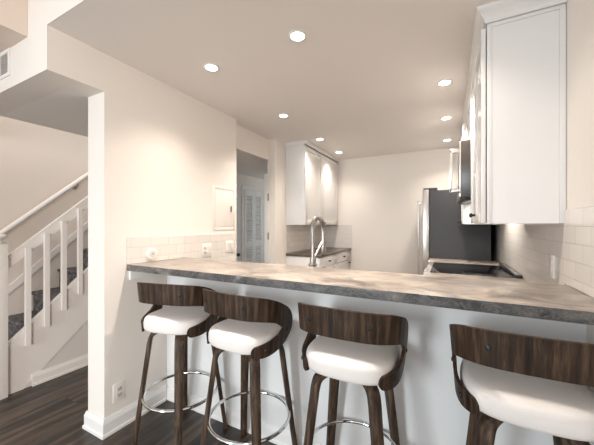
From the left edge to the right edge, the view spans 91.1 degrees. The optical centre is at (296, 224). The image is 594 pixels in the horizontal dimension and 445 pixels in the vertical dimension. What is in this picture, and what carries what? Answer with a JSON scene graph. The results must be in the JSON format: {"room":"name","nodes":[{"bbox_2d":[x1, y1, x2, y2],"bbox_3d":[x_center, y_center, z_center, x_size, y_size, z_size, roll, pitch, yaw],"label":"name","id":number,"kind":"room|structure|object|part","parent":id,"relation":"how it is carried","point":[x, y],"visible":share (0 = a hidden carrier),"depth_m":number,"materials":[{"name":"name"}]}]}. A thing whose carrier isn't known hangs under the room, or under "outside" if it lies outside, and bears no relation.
{"room":"kitchen","nodes":[
{"label":"kitchen","id":0,"kind":"room"},
{"bbox_2d":[0,0,26,52],"bbox_3d":[-2.738,-1.522,1.027,1.395,0.822,2.288,0,0,28],"label":"wall","id":1,"kind":"structure","parent":0,"point":[13,13],"depth_m":1.68,"materials":[{"name":"beige paint"}]},
{"bbox_2d":[0,0,85,114],"bbox_3d":[-0.683,-1.397,1.339,5.650,1.071,0.164,0,0,28],"label":"wall","id":2,"kind":"structure","parent":0,"point":[46,62],"depth_m":1.70,"materials":[{"name":"paint"}]},
{"bbox_2d":[0,48,9,79],"bbox_3d":[-1.978,-1.025,1.917,0.400,0.170,0.008,0,0,28],"label":"air vent","id":3,"kind":"object","parent":2,"relation":"in","point":[5,55],"visible":1,"depth_m":1.85,"materials":[{"name":"white metal"}]},
{"bbox_2d":[0,116,87,315],"bbox_3d":[-2.710,-1.233,3.669,0.100,5.200,7.000,0,0,28],"label":"wall","id":4,"kind":"structure","parent":0,"point":[37,162],"depth_m":3.23,"materials":[{"name":"paint"}]},
{"bbox_2d":[0,172,87,233],"bbox_3d":[-2.612,-0.642,3.646,0.097,2.153,2.384,0,0,28],"label":"wall handrail","id":5,"kind":"object","parent":4,"relation":"attached to","point":[73,184],"visible":0.49,"depth_m":3.21,"materials":[{"name":"white paint"}]},
{"bbox_2d":[8,222,87,293],"bbox_3d":[-2.637,-0.008,3.687,0.014,2.155,2.300,0,0,28],"label":"trim","id":6,"kind":"structure","parent":4,"relation":"attached to","point":[55,251],"depth_m":3.25,"materials":[{"name":"white paint"}]},
{"bbox_2d":[25,320,87,387],"bbox_3d":[-1.949,0.692,3.103,0.034,1.350,1.500,0,0,28],"label":"wall","id":7,"kind":"structure","parent":0,"point":[76,346],"depth_m":2.75,"materials":[{"name":"beige paint"}]},
{"bbox_2d":[32,354,87,385],"bbox_3d":[-1.906,1.315,3.109,0.024,0.105,1.450,0,0,28],"label":"baseboard","id":8,"kind":"structure","parent":7,"relation":"attached to","point":[44,375],"depth_m":2.63,"materials":[{"name":"white paint"}]},
{"bbox_2d":[0,89,267,179],"bbox_3d":[-0.826,-1.012,4.070,1.052,0.300,4.547,0,0,28],"label":"ceiling","id":9,"kind":"structure","parent":0,"point":[65,110],"depth_m":2.32,"materials":[{"name":"paint"}]},
{"bbox_2d":[0,365,275,444],"bbox_3d":[-0.760,1.397,1.299,5.750,0.060,9.600,0,0,28],"label":"floor","id":10,"kind":"structure","parent":0,"point":[51,412],"depth_m":2.00,"materials":[{"name":"brown wood"}]},
{"bbox_2d":[8,248,87,394],"bbox_3d":[-2.277,0.449,3.406,0.908,1.835,1.966,0,0,28],"label":"staircase","id":11,"kind":"structure","parent":10,"relation":"on","point":[23,361],"depth_m":2.62,"materials":[{"name":"white wood"}]},
{"bbox_2d":[0,196,87,399],"bbox_3d":[-1.985,0.095,2.988,0.124,2.545,1.717,0,0,28],"label":"stair railing","id":12,"kind":"object","parent":11,"relation":"attached to","point":[24,250],"visible":0.67,"depth_m":2.48,"materials":[{"name":"white paint"}]},
{"bbox_3d":[-2.353,0.759,2.282,0.088,1.215,0.110,0,0,28],"label":"newel post","id":13,"kind":"part","parent":12,"relation":"part of","materials":[{"name":"white paint"}]},
{"bbox_3d":[-1.978,-0.406,3.052,0.040,1.543,1.598,0,0,28],"label":"handrail","id":14,"kind":"part","parent":12,"relation":"part of","materials":[{"name":"white paint"}]},
{"bbox_2d":[132,282,226,444],"bbox_3d":[-0.743,0.854,1.885,0.498,1.026,0.463,0,0,28],"label":"bar stool","id":15,"kind":"object","parent":10,"relation":"on","point":[184,316],"visible":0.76,"depth_m":1.71,"materials":[{"name":"white leather"}]},
{"bbox_3d":[-0.906,1.010,1.837,0.244,0.715,0.052,0,0,-17],"label":"leg","id":16,"kind":"part","parent":15,"relation":"part of","materials":[{"name":"brown wood"}]},
{"bbox_3d":[-0.761,0.499,1.825,0.487,0.316,0.306,0,0,16],"label":"backrest","id":17,"kind":"part","parent":15,"relation":"part of","materials":[{"name":"brown wood"}]},
{"bbox_3d":[-0.697,1.010,1.728,0.052,0.715,0.244,0,0,-17],"label":"leg","id":18,"kind":"part","parent":15,"relation":"part of","materials":[{"name":"brown wood"}]},
{"bbox_3d":[-0.740,0.598,1.900,0.410,0.088,0.416,0,0,16],"label":"seat","id":19,"kind":"part","parent":15,"relation":"part of","materials":[{"name":"white leather"}]},
{"bbox_3d":[-0.797,1.010,2.046,0.052,0.715,0.244,0,0,-17],"label":"leg","id":20,"kind":"part","parent":15,"relation":"part of","materials":[{"name":"brown wood"}]},
{"bbox_3d":[-0.588,1.010,1.937,0.244,0.715,0.052,0,0,-17],"label":"leg","id":21,"kind":"part","parent":15,"relation":"part of","materials":[{"name":"brown wood"}]},
{"bbox_2d":[200,288,296,444],"bbox_3d":[-0.270,0.854,1.641,0.490,1.026,0.463,0,0,28],"label":"bar stool","id":22,"kind":"object","parent":10,"relation":"on","point":[254,328],"visible":1,"depth_m":1.49,"materials":[{"name":"brown wood"}]},
{"bbox_3d":[-0.426,1.010,1.589,0.244,0.715,0.052,0,0,-17],"label":"leg","id":23,"kind":"part","parent":22,"relation":"part of","materials":[{"name":"brown wood"}]},
{"bbox_3d":[-0.317,1.010,1.798,0.052,0.715,0.244,0,0,-17],"label":"leg","id":24,"kind":"part","parent":22,"relation":"part of","materials":[{"name":"brown wood"}]},
{"bbox_3d":[-0.302,0.499,1.587,0.487,0.316,0.306,0,0,33],"label":"backrest","id":25,"kind":"part","parent":22,"relation":"part of","materials":[{"name":"brown wood"}]},
{"bbox_3d":[-0.261,0.598,1.652,0.410,0.088,0.416,0,0,33],"label":"seat","id":26,"kind":"part","parent":22,"relation":"part of","materials":[{"name":"white leather"}]},
{"bbox_3d":[-0.217,1.010,1.480,0.052,0.715,0.244,0,0,-17],"label":"leg","id":27,"kind":"part","parent":22,"relation":"part of","materials":[{"name":"brown wood"}]},
{"bbox_3d":[-0.108,1.010,1.689,0.244,0.715,0.052,0,0,-17],"label":"leg","id":28,"kind":"part","parent":22,"relation":"part of","materials":[{"name":"brown wood"}]},
{"bbox_2d":[286,251,350,268],"bbox_3d":[0.381,0.894,4.422,0.530,0.945,1.270,0,0,28],"label":"base cabinet","id":29,"kind":"object","parent":10,"relation":"on","point":[340,260],"visible":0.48,"depth_m":4.02,"materials":[{"name":"white paint"}]},
{"bbox_2d":[286,247,350,257],"bbox_3d":[0.374,0.405,4.415,0.524,0.032,1.274,0,0,28],"label":"countertop","id":30,"kind":"structure","parent":29,"relation":"on","point":[329,250],"depth_m":4.11,"materials":[{"name":"grey stone"}]},
{"bbox_3d":[0.431,0.500,4.035,0.019,0.143,0.623,0,0,28],"label":"drawer","id":31,"kind":"part","parent":29,"relation":"part of","materials":[{"name":"white paint"}]},
{"bbox_3d":[0.724,0.500,4.597,0.019,0.143,0.638,0,0,28],"label":"drawer","id":32,"kind":"part","parent":29,"relation":"part of","materials":[{"name":"white paint"}]},
{"bbox_3d":[0.725,0.922,4.596,0.020,0.687,0.638,0,0,28],"label":"door","id":33,"kind":"part","parent":29,"relation":"part of","materials":[{"name":"white paint"}]},
{"bbox_2d":[298,302,407,444],"bbox_3d":[0.261,0.854,1.364,0.500,1.026,0.477,0,0,28],"label":"bar stool","id":34,"kind":"object","parent":10,"relation":"on","point":[355,347],"visible":1,"depth_m":1.21,"materials":[{"name":"brown wood"}]},
{"bbox_3d":[0.101,1.010,1.314,0.244,0.715,0.052,0,0,-17],"label":"leg","id":35,"kind":"part","parent":34,"relation":"part of","materials":[{"name":"brown wood"}]},
{"bbox_3d":[0.210,1.010,1.523,0.052,0.715,0.244,0,0,-17],"label":"leg","id":36,"kind":"part","parent":34,"relation":"part of","materials":[{"name":"brown wood"}]},
{"bbox_3d":[0.231,0.499,1.308,0.487,0.316,0.306,0,0,28],"label":"backrest","id":37,"kind":"part","parent":34,"relation":"part of","materials":[{"name":"brown wood"}]},
{"bbox_3d":[0.267,0.598,1.377,0.410,0.088,0.416,0,0,28],"label":"seat","id":38,"kind":"part","parent":34,"relation":"part of","materials":[{"name":"white leather"}]},
{"bbox_3d":[0.310,1.010,1.205,0.052,0.715,0.244,0,0,-17],"label":"leg","id":39,"kind":"part","parent":34,"relation":"part of","materials":[{"name":"brown wood"}]},
{"bbox_3d":[0.419,1.010,1.414,0.244,0.715,0.052,0,0,-17],"label":"leg","id":40,"kind":"part","parent":34,"relation":"part of","materials":[{"name":"brown wood"}]},
{"bbox_2d":[417,188,490,274],"bbox_3d":[1.961,0.466,3.693,0.748,1.803,0.838,0,0,28],"label":"refrigerator","id":41,"kind":"object","parent":10,"relation":"on","point":[443,236],"visible":0.45,"depth_m":3.34,"materials":[{"name":"metal"}]},
{"bbox_3d":[1.489,0.177,3.528,0.063,0.940,0.026,0,0,28],"label":"handle","id":42,"kind":"part","parent":41,"relation":"part of","materials":[{"name":"metal"}]},
{"bbox_3d":[1.717,0.165,3.820,0.071,1.165,0.838,0,0,28],"label":"door","id":43,"kind":"part","parent":41,"relation":"part of","materials":[{"name":"metal"}]},
{"bbox_2d":[422,262,522,278],"bbox_3d":[1.499,0.866,2.606,0.701,1.002,0.756,0,0,28],"label":"range","id":44,"kind":"object","parent":10,"relation":"on","point":[503,270],"visible":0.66,"depth_m":2.50,"materials":[{"name":"metal"}]},
{"bbox_3d":[1.500,0.401,2.606,0.605,0.016,0.756,0,0,28],"label":"frame","id":45,"kind":"part","parent":44,"relation":"part of","materials":[{"name":"metal"}]},
{"bbox_2d":[449,324,593,444],"bbox_3d":[0.832,0.854,1.066,0.500,1.026,0.477,0,0,28],"label":"bar stool","id":46,"kind":"object","parent":10,"relation":"on","point":[540,384],"visible":1,"depth_m":0.93,"materials":[{"name":"brown wood"}]},
{"bbox_3d":[0.782,1.010,1.225,0.052,0.715,0.244,0,0,-17],"label":"leg","id":47,"kind":"part","parent":46,"relation":"part of","materials":[{"name":"brown wood"}]},
{"bbox_3d":[0.673,1.010,1.016,0.244,0.715,0.052,0,0,-17],"label":"leg","id":48,"kind":"part","parent":46,"relation":"part of","materials":[{"name":"brown wood"}]},
{"bbox_3d":[0.839,0.598,1.078,0.410,0.088,0.416,0,0,28],"label":"seat","id":49,"kind":"part","parent":46,"relation":"part of","materials":[{"name":"white leather"}]},
{"bbox_3d":[0.991,1.010,1.116,0.244,0.715,0.052,0,0,-17],"label":"leg","id":50,"kind":"part","parent":46,"relation":"part of","materials":[{"name":"brown wood"}]},
{"bbox_3d":[0.882,1.010,0.907,0.052,0.715,0.244,0,0,-17],"label":"leg","id":51,"kind":"part","parent":46,"relation":"part of","materials":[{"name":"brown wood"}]},
{"bbox_3d":[1.770,0.894,3.100,0.682,0.945,0.356,0,0,28],"label":"base cabinet","id":52,"kind":"object","parent":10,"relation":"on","visible":0},
{"bbox_2d":[428,258,500,265],"bbox_3d":[1.772,0.405,3.099,0.678,0.032,0.362,0,0,28],"label":"countertop","id":53,"kind":"structure","parent":52,"relation":"on","point":[478,262],"depth_m":3.10,"materials":[{"name":"brown stone"}]},
{"bbox_3d":[-0.028,0.894,2.260,1.760,0.945,0.618,0,0,28],"label":"base cabinet","id":54,"kind":"object","parent":10,"relation":"on","visible":0},
{"bbox_3d":[-0.007,0.405,2.268,1.790,0.032,0.654,0,0,28],"label":"countertop","id":55,"kind":"structure","parent":54,"relation":"on","visible":0},
{"bbox_2d":[308,215,325,267],"bbox_3d":[0.150,0.158,2.119,0.120,0.461,0.238,0,0,8],"label":"kitchen faucet","id":56,"kind":"object","parent":55,"relation":"on","point":[316,218],"visible":0.96,"depth_m":2.05,"materials":[{"name":"silver metal"}]},
{"bbox_3d":[0.164,0.179,2.141,0.048,0.110,0.199,0,0,28],"label":"holder arm","id":57,"kind":"part","parent":56,"relation":"part of","materials":[{"name":"silver metal"}]},
{"bbox_3d":[1.102,0.894,1.851,0.713,0.945,0.938,0,0,28],"label":"base cabinet","id":58,"kind":"object","parent":10,"relation":"on","visible":0},
{"bbox_2d":[426,272,526,281],"bbox_3d":[1.137,0.405,1.834,0.636,0.032,0.941,0,0,28],"label":"countertop","id":59,"kind":"structure","parent":58,"relation":"on","point":[428,273],"depth_m":2.15,"materials":[{"name":"brown stone"}]},
{"bbox_2d":[65,41,288,418],"bbox_3d":[-0.518,0.129,3.477,0.188,2.476,3.780,0,0,28],"label":"wall","id":60,"kind":"structure","parent":0,"point":[157,153],"depth_m":2.08,"materials":[{"name":"paint"}]},
{"bbox_2d":[113,380,124,403],"bbox_3d":[-1.197,1.122,1.962,0.009,0.122,0.082,0,0,28],"label":"wall outlet","id":61,"kind":"object","parent":60,"relation":"attached to","point":[119,388],"visible":1,"depth_m":1.96,"materials":[{"name":"white plastic"}]},
{"bbox_2d":[82,384,166,439],"bbox_3d":[-1.224,1.310,2.122,0.236,0.115,0.494,0,0,28],"label":"baseboard","id":62,"kind":"structure","parent":60,"relation":"attached to","point":[102,428],"depth_m":1.95,"materials":[{"name":"white paint"}]},
{"bbox_2d":[129,271,160,279],"bbox_3d":[-1.089,0.348,2.155,0.022,0.067,0.311,0,0,28],"label":"trim","id":63,"kind":"structure","parent":60,"relation":"attached to","point":[133,275],"depth_m":2.06,"materials":[{"name":"white paint"}]},
{"bbox_2d":[127,233,236,263],"bbox_3d":[-0.903,0.237,2.526,0.008,0.302,1.167,0,0,28],"label":"tile backsplash","id":64,"kind":"structure","parent":60,"relation":"attached to","point":[177,246],"depth_m":2.40,"materials":[{"name":"white tile"}]},
{"bbox_2d":[146,248,156,259],"bbox_3d":[-1.076,0.215,2.163,0.022,0.086,0.086,0,0,28],"label":"wall sensor","id":65,"kind":"object","parent":64,"relation":"attached to","point":[151,253],"visible":1,"depth_m":2.15,"materials":[{"name":"white plastic"}]},
{"bbox_2d":[202,243,210,256],"bbox_3d":[-0.823,0.230,2.659,0.012,0.118,0.116,0,0,28],"label":"wall outlet","id":66,"kind":"object","parent":64,"relation":"attached to","point":[206,248],"visible":1,"depth_m":2.65,"materials":[{"name":"white plastic"}]},
{"bbox_2d":[226,240,233,252],"bbox_3d":[-0.677,0.217,2.938,0.012,0.118,0.116,0,0,28],"label":"light switch","id":67,"kind":"object","parent":64,"relation":"attached to","point":[229,244],"visible":1,"depth_m":2.94,"materials":[{"name":"white plastic"}]},
{"bbox_2d":[213,185,234,229],"bbox_3d":[-0.714,-0.163,2.882,0.015,0.430,0.320,0,0,28],"label":"breaker panel","id":68,"kind":"object","parent":60,"relation":"attached to","point":[223,200],"visible":1,"depth_m":2.87,"materials":[{"name":"paint"}]},
{"bbox_3d":[-0.718,-0.161,2.886,0.003,0.364,0.260,0,0,28],"label":"door","id":69,"kind":"part","parent":68,"relation":"part of","materials":[{"name":"paint"}]},
{"bbox_2d":[264,173,269,263],"bbox_3d":[-0.384,0.352,3.773,0.080,2.030,0.019,0,0,28],"label":"trim","id":70,"kind":"structure","parent":60,"relation":"attached to","point":[266,176],"depth_m":3.77,"materials":[{"name":"white paint"}]},
{"bbox_2d":[286,225,321,252],"bbox_3d":[0.146,0.195,4.538,0.008,0.387,1.283,0,0,28],"label":"tile backsplash","id":71,"kind":"structure","parent":60,"relation":"attached to","point":[298,238],"depth_m":4.35,"materials":[{"name":"white tile"}]},
{"bbox_2d":[285,140,338,161],"bbox_3d":[0.280,-1.086,4.454,0.321,0.044,1.306,0,0,28],"label":"trim","id":72,"kind":"structure","parent":60,"relation":"attached to","point":[306,142],"depth_m":4.00,"materials":[{"name":"white paint"}]},
{"bbox_2d":[286,144,337,224],"bbox_3d":[0.288,-0.531,4.464,0.327,1.063,1.282,0,0,28],"label":"upper cabinet","id":73,"kind":"object","parent":60,"relation":"attached to","point":[311,176],"visible":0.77,"depth_m":3.97,"materials":[{"name":"white paint"}]},
{"bbox_3d":[0.237,-0.525,4.101,0.020,1.044,0.585,0,0,28],"label":"door","id":74,"kind":"part","parent":73,"relation":"part of","materials":[{"name":"white paint"}]},
{"bbox_3d":[0.533,-0.525,4.668,0.020,1.044,0.687,0,0,28],"label":"door","id":75,"kind":"part","parent":73,"relation":"part of","materials":[{"name":"white paint"}]},
{"bbox_2d":[236,173,263,261],"bbox_3d":[-0.489,0.253,4.823,1.152,2.229,2.900,0,0,28],"label":"wall","id":76,"kind":"structure","parent":0,"point":[241,179],"depth_m":5.00,"materials":[{"name":"paint"}]},
{"bbox_2d":[236,187,239,260],"bbox_3d":[-1.161,0.362,4.474,0.084,1.990,0.860,0,0,28],"label":"door","id":77,"kind":"structure","parent":76,"relation":"in","point":[238,254],"depth_m":4.87,"materials":[{"name":"white paint"}]},
{"bbox_2d":[236,184,239,260],"bbox_3d":[-1.191,0.342,4.490,0.016,2.050,0.960,0,0,28],"label":"trim","id":78,"kind":"structure","parent":76,"relation":"attached to","point":[237,185],"depth_m":4.88,"materials":[{"name":"white paint"}]},
{"bbox_2d":[244,189,261,262],"bbox_3d":[-0.783,0.369,5.253,0.033,1.975,0.530,0,0,28],"label":"door","id":79,"kind":"structure","parent":76,"relation":"in","point":[252,199],"depth_m":5.22,"materials":[{"name":"white paint"}]},
{"bbox_3d":[-0.844,0.369,5.135,0.026,1.965,0.261,0,0,28],"label":"panel","id":80,"kind":"part","parent":79,"relation":"part of","materials":[{"name":"white paint"}]},
{"bbox_3d":[-0.722,0.369,5.370,0.026,1.965,0.261,0,0,28],"label":"panel","id":81,"kind":"part","parent":79,"relation":"part of","materials":[{"name":"white paint"}]},
{"bbox_2d":[242,185,263,262],"bbox_3d":[-0.791,0.344,5.256,0.016,2.045,0.650,0,0,28],"label":"trim","id":82,"kind":"structure","parent":76,"relation":"attached to","point":[243,186],"depth_m":5.22,"materials":[{"name":"white paint"}]},
{"bbox_2d":[48,0,556,159],"bbox_3d":[0.635,-1.259,2.842,2.674,0.300,4.039,0,0,28],"label":"ceiling","id":83,"kind":"structure","parent":0,"point":[365,75],"depth_m":1.92,"materials":[{"name":"paint"}]},
{"bbox_2d":[203,63,219,71],"bbox_3d":[-0.602,-1.107,2.052,0.110,0.004,0.110,0,0,28],"label":"recessed light","id":84,"kind":"object","parent":83,"relation":"in","point":[210,67],"visible":1,"depth_m":2.05,"materials":[{"name":"beige"}]},
{"bbox_2d":[278,114,288,117],"bbox_3d":[-0.137,-1.107,2.953,0.110,0.004,0.110,0,0,28],"label":"recessed light","id":85,"kind":"object","parent":83,"relation":"in","point":[279,115],"visible":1,"depth_m":2.94,"materials":[{"name":"beige"}]},
{"bbox_2d":[288,30,306,41],"bbox_3d":[0.003,-1.107,1.710,0.110,0.004,0.110,0,0,28],"label":"recessed light","id":86,"kind":"object","parent":83,"relation":"in","point":[295,35],"visible":1,"depth_m":1.70,"materials":[{"name":"beige"}]},
{"bbox_2d":[437,79,451,85],"bbox_3d":[1.149,-1.107,2.268,0.110,0.004,0.110,0,0,28],"label":"recessed light","id":87,"kind":"object","parent":83,"relation":"in","point":[444,82],"visible":1,"depth_m":2.26,"materials":[{"name":"beige"}]},
{"bbox_2d":[440,116,451,119],"bbox_3d":[1.546,-1.107,3.022,0.110,0.004,0.110,0,0,28],"label":"recessed light","id":88,"kind":"object","parent":83,"relation":"in","point":[445,117],"visible":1,"depth_m":3.02,"materials":[{"name":"beige"}]},
{"bbox_2d":[167,275,585,444],"bbox_3d":[0.091,0.841,1.782,2.459,1.052,0.117,0,0,28],"label":"counter base","id":89,"kind":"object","parent":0,"point":[429,411],"depth_m":1.53,"materials":[{"name":"paint"}]},
{"bbox_2d":[167,386,323,444],"bbox_3d":[0.060,1.317,1.723,2.459,0.100,0.015,0,0,28],"label":"baseboard","id":90,"kind":"structure","parent":89,"relation":"attached to","point":[232,417],"depth_m":1.96,"materials":[{"name":"white paint"}]},
{"bbox_2d":[127,257,593,324],"bbox_3d":[0.028,0.294,1.661,2.458,0.042,0.492,0,0,28],"label":"countertop","id":91,"kind":"structure","parent":89,"relation":"on","point":[563,303],"depth_m":1.31,"materials":[{"name":"brown stone"}]},
{"bbox_2d":[332,147,457,274],"bbox_3d":[1.546,0.129,4.588,2.674,2.476,0.100,0,0,28],"label":"wall","id":92,"kind":"structure","parent":0,"point":[378,196],"depth_m":4.59,"materials":[{"name":"paint"}]},
{"bbox_2d":[325,225,351,247],"bbox_3d":[0.682,0.195,4.978,0.535,0.387,0.008,0,0,28],"label":"tile backsplash","id":93,"kind":"structure","parent":92,"relation":"attached to","point":[336,236],"depth_m":4.96,"materials":[{"name":"white tile"}]},
{"bbox_2d":[491,0,593,444],"bbox_3d":[1.338,-0.283,1.407,0.100,3.300,5.733,0,0,28],"label":"wall","id":94,"kind":"structure","parent":0,"point":[579,13],"depth_m":1.22,"materials":[{"name":"paint"}]},
{"bbox_2d":[458,122,470,223],"bbox_3d":[1.906,-0.520,3.031,0.394,1.026,0.366,0,0,28],"label":"upper cabinet","id":95,"kind":"object","parent":94,"relation":"attached to","point":[465,209],"visible":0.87,"depth_m":2.94,"materials":[{"name":"white paint"}]},
{"bbox_3d":[1.768,-0.514,3.103,0.020,1.007,0.361,0,0,28],"label":"door","id":96,"kind":"part","parent":95,"relation":"part of","materials":[{"name":"white paint"}]},
{"bbox_2d":[466,94,470,139],"bbox_3d":[1.656,-0.848,2.523,0.367,0.370,0.762,0,0,28],"label":"upper cabinet","id":97,"kind":"object","parent":94,"relation":"attached to","point":[468,120],"visible":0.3,"depth_m":2.52,"materials":[{"name":"white paint"}]},
{"bbox_2d":[449,140,470,204],"bbox_3d":[1.602,-0.430,2.551,0.473,0.462,0.758,0,0,28],"label":"microwave","id":98,"kind":"object","parent":97,"relation":"attached to","point":[463,190],"visible":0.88,"depth_m":2.29,"materials":[{"name":"silver metal"}]},
{"bbox_3d":[1.298,-0.446,2.406,0.068,0.355,0.030,0,0,28],"label":"handle","id":99,"kind":"part","parent":98,"relation":"part of","materials":[{"name":"metal"}]},
{"bbox_3d":[1.458,-0.460,2.627,0.012,0.403,0.758,0,0,28],"label":"door","id":100,"kind":"part","parent":98,"relation":"part of","materials":[{"name":"metal"}]},
{"bbox_3d":[1.617,-0.843,2.757,0.020,0.349,0.376,0,0,28],"label":"door","id":101,"kind":"part","parent":97,"relation":"part of","materials":[{"name":"white paint"}]},
{"bbox_3d":[1.442,-0.843,2.421,0.020,0.349,0.376,0,0,28],"label":"door","id":102,"kind":"part","parent":97,"relation":"part of","materials":[{"name":"white paint"}]},
{"bbox_2d":[460,0,566,140],"bbox_3d":[1.764,-1.071,2.724,0.361,0.074,2.999,0,0,28],"label":"trim","id":103,"kind":"structure","parent":94,"relation":"attached to","point":[498,10],"depth_m":1.47,"materials":[{"name":"white paint"}]},
{"bbox_2d":[469,3,565,223],"bbox_3d":[1.285,-0.520,1.812,0.367,1.026,0.838,0,0,28],"label":"upper cabinet","id":104,"kind":"object","parent":94,"relation":"attached to","point":[518,90],"visible":0.99,"depth_m":1.44,"materials":[{"name":"white paint"}]},
{"bbox_3d":[1.255,-0.514,2.062,0.020,1.007,0.415,0,0,28],"label":"door","id":105,"kind":"part","parent":104,"relation":"part of","materials":[{"name":"white paint"}]},
{"bbox_3d":[1.062,-0.514,1.693,0.020,1.007,0.413,0,0,28],"label":"door","id":106,"kind":"part","parent":104,"relation":"part of","materials":[{"name":"white paint"}]},
{"bbox_2d":[500,206,593,297],"bbox_3d":[1.546,0.159,1.923,0.008,0.458,2.640,0,0,28],"label":"tile backsplash","id":107,"kind":"structure","parent":94,"relation":"attached to","point":[525,248],"depth_m":1.46,"materials":[{"name":"white tile"}]},
{"bbox_2d":[549,255,554,278],"bbox_3d":[1.321,0.217,1.510,0.009,0.120,0.072,0,0,28],"label":"wall outlet","id":108,"kind":"object","parent":107,"relation":"attached to","point":[551,257],"visible":1,"depth_m":1.50,"materials":[{"name":"white plastic"}]}
]}

